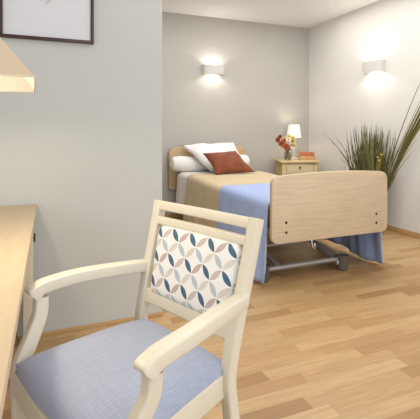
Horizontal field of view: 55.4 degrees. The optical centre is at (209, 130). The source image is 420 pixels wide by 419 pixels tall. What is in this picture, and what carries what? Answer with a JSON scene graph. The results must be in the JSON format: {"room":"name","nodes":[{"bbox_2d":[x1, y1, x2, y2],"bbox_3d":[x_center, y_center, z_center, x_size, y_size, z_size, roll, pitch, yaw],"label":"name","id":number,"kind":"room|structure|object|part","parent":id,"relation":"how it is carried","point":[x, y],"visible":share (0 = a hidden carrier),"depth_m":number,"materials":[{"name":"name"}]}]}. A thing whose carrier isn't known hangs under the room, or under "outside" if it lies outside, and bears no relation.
{"room":"care facility","nodes":[
{"label":"care facility","id":0,"kind":"room"},
{"bbox_2d":[0,0,161,336],"bbox_3d":[-2.236,-0.195,2.914,3.212,2.550,2.502,0,0,-22],"label":"wall","id":1,"kind":"structure","parent":0,"point":[85,147],"depth_m":2.20,"materials":[{"name":"grey paint"}]},
{"bbox_2d":[0,0,93,43],"bbox_3d":[-0.851,-0.758,2.107,0.460,0.564,0.022,0,0,-22],"label":"framed picture","id":2,"kind":"object","parent":1,"relation":"attached to","point":[70,21],"visible":1,"depth_m":2.11,"materials":[{"name":"brown wood"}]},
{"bbox_2d":[15,312,162,340],"bbox_3d":[-1.768,1.070,1.748,3.216,0.020,0.010,0,0,-22],"label":"baseboard","id":3,"kind":"structure","parent":1,"relation":"attached to","point":[82,327],"depth_m":2.19,"materials":[{"name":"brown wood"}]},
{"bbox_2d":[2,217,419,418],"bbox_3d":[-0.049,1.130,1.454,6.190,0.100,7.137,0,0,-22],"label":"floor","id":4,"kind":"structure","parent":0,"point":[320,341],"depth_m":2.06,"materials":[{"name":"brown wood"}]},
{"bbox_2d":[0,204,36,418],"bbox_3d":[-1.296,0.730,0.984,1.550,0.700,1.750,0,0,-22],"label":"desk","id":5,"kind":"object","parent":4,"relation":"on","point":[17,222],"visible":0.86,"depth_m":1.16,"materials":[{"name":"brown wood"}]},
{"bbox_2d":[0,38,35,92],"bbox_3d":[-0.745,0.013,1.145,0.449,0.735,0.449,0,0,-24],"label":"desk lamp","id":6,"kind":"object","parent":5,"relation":"on","point":[15,76],"visible":1,"depth_m":1.06,"materials":[{"name":"beige fabric"}]},
{"bbox_3d":[-0.745,-0.247,1.145,0.444,0.215,0.444,0,0,-24],"label":"lamp shade","id":7,"kind":"part","parent":6,"relation":"part of","materials":[{"name":"beige fabric"}]},
{"bbox_3d":[-0.922,0.745,2.030,0.046,0.670,0.046,0,0,-22],"label":"leg","id":8,"kind":"part","parent":5,"relation":"part of","materials":[{"name":"beige wood"}]},
{"bbox_2d":[10,199,263,418],"bbox_3d":[-0.196,0.664,1.102,0.577,0.841,0.536,0,0,44],"label":"armchair","id":9,"kind":"object","parent":4,"relation":"on","point":[202,275],"visible":1,"depth_m":1.08,"materials":[{"name":"beige paint"}]},
{"bbox_3d":[-0.507,0.782,1.132,0.048,0.597,0.121,0,0,25],"label":"leg","id":10,"kind":"part","parent":9,"relation":"part of","materials":[{"name":"beige paint"}]},
{"bbox_3d":[-0.367,0.682,0.924,0.444,0.064,0.042,0,0,44],"label":"seat rail","id":11,"kind":"part","parent":9,"relation":"part of","materials":[{"name":"beige paint"}]},
{"bbox_3d":[-0.372,0.462,1.274,0.404,0.056,0.056,0,0,-38],"label":"armrest","id":12,"kind":"part","parent":9,"relation":"part of","materials":[{"name":"beige paint"}]},
{"bbox_3d":[-0.230,0.621,1.067,0.462,0.065,0.422,0,0,44],"label":"seat","id":13,"kind":"part","parent":9,"relation":"part of","materials":[{"name":"blue fabric"}]},
{"bbox_3d":[-0.153,0.782,0.792,0.121,0.597,0.048,0,0,-28],"label":"leg","id":14,"kind":"part","parent":9,"relation":"part of","materials":[{"name":"beige paint"}]},
{"bbox_3d":[-0.204,0.664,1.387,0.058,0.841,0.136,0,0,44],"label":"leg","id":15,"kind":"part","parent":9,"relation":"part of","materials":[{"name":"beige paint"}]},
{"bbox_3d":[-0.073,0.553,1.230,0.378,0.049,0.042,0,0,44],"label":"rail","id":16,"kind":"part","parent":9,"relation":"part of","materials":[{"name":"beige paint"}]},
{"bbox_3d":[-0.017,0.462,0.933,0.056,0.056,0.404,0,0,36],"label":"armrest","id":17,"kind":"part","parent":9,"relation":"part of","materials":[{"name":"beige paint"}]},
{"bbox_3d":[-0.084,0.682,0.932,0.024,0.064,0.392,0,0,38],"label":"seat rail","id":18,"kind":"part","parent":9,"relation":"part of","materials":[{"name":"beige paint"}]},
{"bbox_3d":[-0.052,0.433,1.252,0.369,0.224,0.090,0,0,44],"label":"backrest","id":19,"kind":"part","parent":9,"relation":"part of","materials":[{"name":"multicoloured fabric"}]},
{"bbox_3d":[-0.032,0.313,1.273,0.399,0.031,0.037,0,0,44],"label":"rail","id":20,"kind":"part","parent":9,"relation":"part of","materials":[{"name":"beige paint"}]},
{"bbox_3d":[-0.024,0.264,1.282,0.404,0.035,0.038,0,0,44],"label":"rail","id":21,"kind":"part","parent":9,"relation":"part of","materials":[{"name":"beige paint"}]},
{"bbox_3d":[0.088,0.664,1.105,0.058,0.841,0.136,0,0,44],"label":"leg","id":22,"kind":"part","parent":9,"relation":"part of","materials":[{"name":"beige paint"}]},
{"bbox_2d":[169,146,386,282],"bbox_3d":[0.432,0.631,4.000,1.074,0.897,2.392,0,0,-22],"label":"bed","id":23,"kind":"object","parent":4,"relation":"on","point":[310,207],"visible":0.52,"depth_m":2.91,"materials":[{"name":"brown wood"}]},
{"bbox_3d":[-0.014,0.452,5.091,1.055,0.537,0.034,0,0,-22],"label":"headboard","id":24,"kind":"part","parent":23,"relation":"part of","materials":[{"name":"brown wood"}]},
{"bbox_3d":[0.891,0.534,2.919,1.026,0.482,0.034,0,0,-22],"label":"footboard","id":25,"kind":"part","parent":23,"relation":"part of","materials":[{"name":"brown wood"}]},
{"bbox_2d":[274,159,319,175],"bbox_3d":[1.137,0.730,5.278,0.510,0.700,0.385,0,0,-4],"label":"nightstand","id":26,"kind":"object","parent":4,"relation":"on","point":[293,166],"visible":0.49,"depth_m":5.12,"materials":[{"name":"beige wood"}]},
{"bbox_3d":[0.942,0.744,5.122,0.050,0.672,0.050,0,0,-4],"label":"leg","id":27,"kind":"part","parent":26,"relation":"part of","materials":[{"name":"beige wood"}]},
{"bbox_2d":[284,152,290,159],"bbox_3d":[1.007,0.326,5.196,0.094,0.108,0.094,0,0,-22],"label":"glass vase","id":28,"kind":"object","parent":26,"relation":"on","point":[287,155],"visible":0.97,"depth_m":5.16,"materials":[{"name":"glass"}]},
{"bbox_2d":[283,144,289,151],"bbox_3d":[1.005,0.264,5.141,0.079,0.207,0.140,0,0,44],"label":"dahlia","id":29,"kind":"object","parent":28,"relation":"in","point":[286,146],"visible":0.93,"depth_m":5.11,"materials":[{"name":"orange plant"}]},
{"bbox_2d":[287,124,300,158],"bbox_3d":[1.135,0.146,5.408,0.196,0.468,0.196,0,0,-22],"label":"bedside lamp","id":30,"kind":"object","parent":26,"relation":"on","point":[293,129],"visible":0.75,"depth_m":5.34,"materials":[{"name":"white fabric"}]},
{"bbox_3d":[1.135,0.001,5.408,0.196,0.178,0.196,0,0,-22],"label":"lamp shade","id":31,"kind":"part","parent":30,"relation":"part of","materials":[{"name":"white fabric"}]},
{"bbox_3d":[1.147,0.485,5.128,0.350,0.130,0.026,0,0,-4],"label":"drawer","id":32,"kind":"part","parent":26,"relation":"part of","materials":[{"name":"beige wood"}]},
{"bbox_2d":[297,155,315,159],"bbox_3d":[1.277,0.354,5.302,0.196,0.052,0.143,0,0,-8],"label":"book","id":33,"kind":"object","parent":26,"relation":"on","point":[299,157],"visible":0.8,"depth_m":5.24,"materials":[{"name":"orange paper"}]},
{"bbox_2d":[299,152,314,155],"bbox_3d":[1.277,0.303,5.302,0.184,0.048,0.135,0,0,1],"label":"book","id":34,"kind":"object","parent":33,"relation":"on","point":[300,153],"visible":1,"depth_m":5.23,"materials":[{"name":"red paper"}]},
{"bbox_3d":[1.351,0.744,5.149,0.050,0.672,0.050,0,0,-4],"label":"leg","id":35,"kind":"part","parent":26,"relation":"part of","materials":[{"name":"beige wood"}]},
{"bbox_2d":[329,84,419,190],"bbox_3d":[1.822,0.221,4.110,1.176,1.718,0.626,0,0,26],"label":"potted grass","id":36,"kind":"object","parent":4,"relation":"on","point":[367,159],"depth_m":4.25,"materials":[{"name":"plant"}]},
{"bbox_2d":[162,12,308,213],"bbox_3d":[0.141,-0.195,5.277,2.998,2.550,0.120,0,0,-22],"label":"wall","id":37,"kind":"structure","parent":0,"point":[263,88],"depth_m":5.29,"materials":[{"name":"beige paint"}]},
{"bbox_2d":[164,213,182,217],"bbox_3d":[0.099,1.052,5.188,2.814,0.055,0.014,0,0,-22],"label":"baseboard","id":38,"kind":"structure","parent":37,"relation":"attached to","point":[174,215],"depth_m":4.96,"materials":[{"name":"brown wood"}]},
{"bbox_2d":[202,64,223,74],"bbox_3d":[0.047,-0.782,5.121,0.300,0.118,0.100,0,0,-22],"label":"wall sconce","id":39,"kind":"object","parent":37,"relation":"attached to","point":[206,68],"visible":1,"depth_m":5.07,"materials":[{"name":"white paint"}]},
{"bbox_2d":[162,0,378,27],"bbox_3d":[-0.049,-1.520,1.454,6.190,0.100,7.137,0,0,-22],"label":"ceiling","id":40,"kind":"structure","parent":0,"point":[296,13],"depth_m":4.84,"materials":[{"name":"white paint"}]},
{"bbox_2d":[309,0,419,232],"bbox_3d":[2.783,-0.195,2.506,0.150,2.550,6.987,0,0,-22],"label":"wall","id":41,"kind":"structure","parent":0,"point":[342,98],"depth_m":4.64,"materials":[{"name":"white paint"}]},
{"bbox_2d":[362,59,385,73],"bbox_3d":[1.842,-0.726,4.523,0.100,0.128,0.300,0,0,-22],"label":"wall sconce","id":42,"kind":"object","parent":41,"relation":"attached to","point":[378,64],"visible":1,"depth_m":4.44,"materials":[{"name":"white paint"}]},
{"bbox_2d":[386,224,419,238],"bbox_3d":[2.707,1.052,2.476,0.014,0.055,6.987,0,0,-22],"label":"baseboard","id":43,"kind":"structure","parent":41,"relation":"attached to","point":[389,227],"depth_m":4.17,"materials":[{"name":"brown wood"}]},
{"bbox_3d":[0.449,0.581,4.003,0.883,0.138,2.280,0,0,-22],"label":"mattress","id":44,"kind":"object","parent":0,"visible":0},
{"bbox_2d":[176,171,214,204],"bbox_3d":[0.417,0.714,4.028,1.024,0.452,2.074,0,0,-22],"label":"sheet","id":45,"kind":"object","parent":44,"relation":"on","point":[182,176],"visible":0.09,"depth_m":4.66,"materials":[{"name":"white fabric"}]},
{"bbox_2d":[170,155,249,171],"bbox_3d":[0.011,0.400,4.964,1.027,0.198,0.192,0,0,-22],"label":"bolster","id":46,"kind":"object","parent":45,"relation":"on","point":[177,163],"visible":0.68,"depth_m":4.78,"materials":[{"name":"white fabric"}]},
{"bbox_2d":[182,142,241,171],"bbox_3d":[0.073,0.310,4.833,0.755,0.331,0.400,0,0,-22],"label":"pillow","id":47,"kind":"object","parent":45,"relation":"on","point":[197,150],"visible":0.46,"depth_m":4.84,"materials":[{"name":"fabric"}]},
{"bbox_2d":[183,171,278,271],"bbox_3d":[0.512,0.734,3.790,1.059,0.512,1.790,0,0,-22],"label":"blanket","id":48,"kind":"object","parent":45,"relation":"on","point":[202,190],"visible":0.3,"depth_m":4.06,"materials":[{"name":"fabric"}]},
{"bbox_2d":[203,151,254,174],"bbox_3d":[0.217,0.353,4.559,0.567,0.246,0.238,0,0,-25],"label":"cushion","id":49,"kind":"object","parent":48,"relation":"on","point":[230,161],"visible":1,"depth_m":4.49,"materials":[{"name":"fabric"}]},
{"bbox_2d":[216,183,382,283],"bbox_3d":[0.709,0.776,3.347,1.141,0.588,0.851,0,0,-22],"label":"blanket","id":50,"kind":"object","parent":48,"relation":"on","point":[248,200],"visible":0.4,"depth_m":3.23,"materials":[{"name":"fabric"}]}
]}

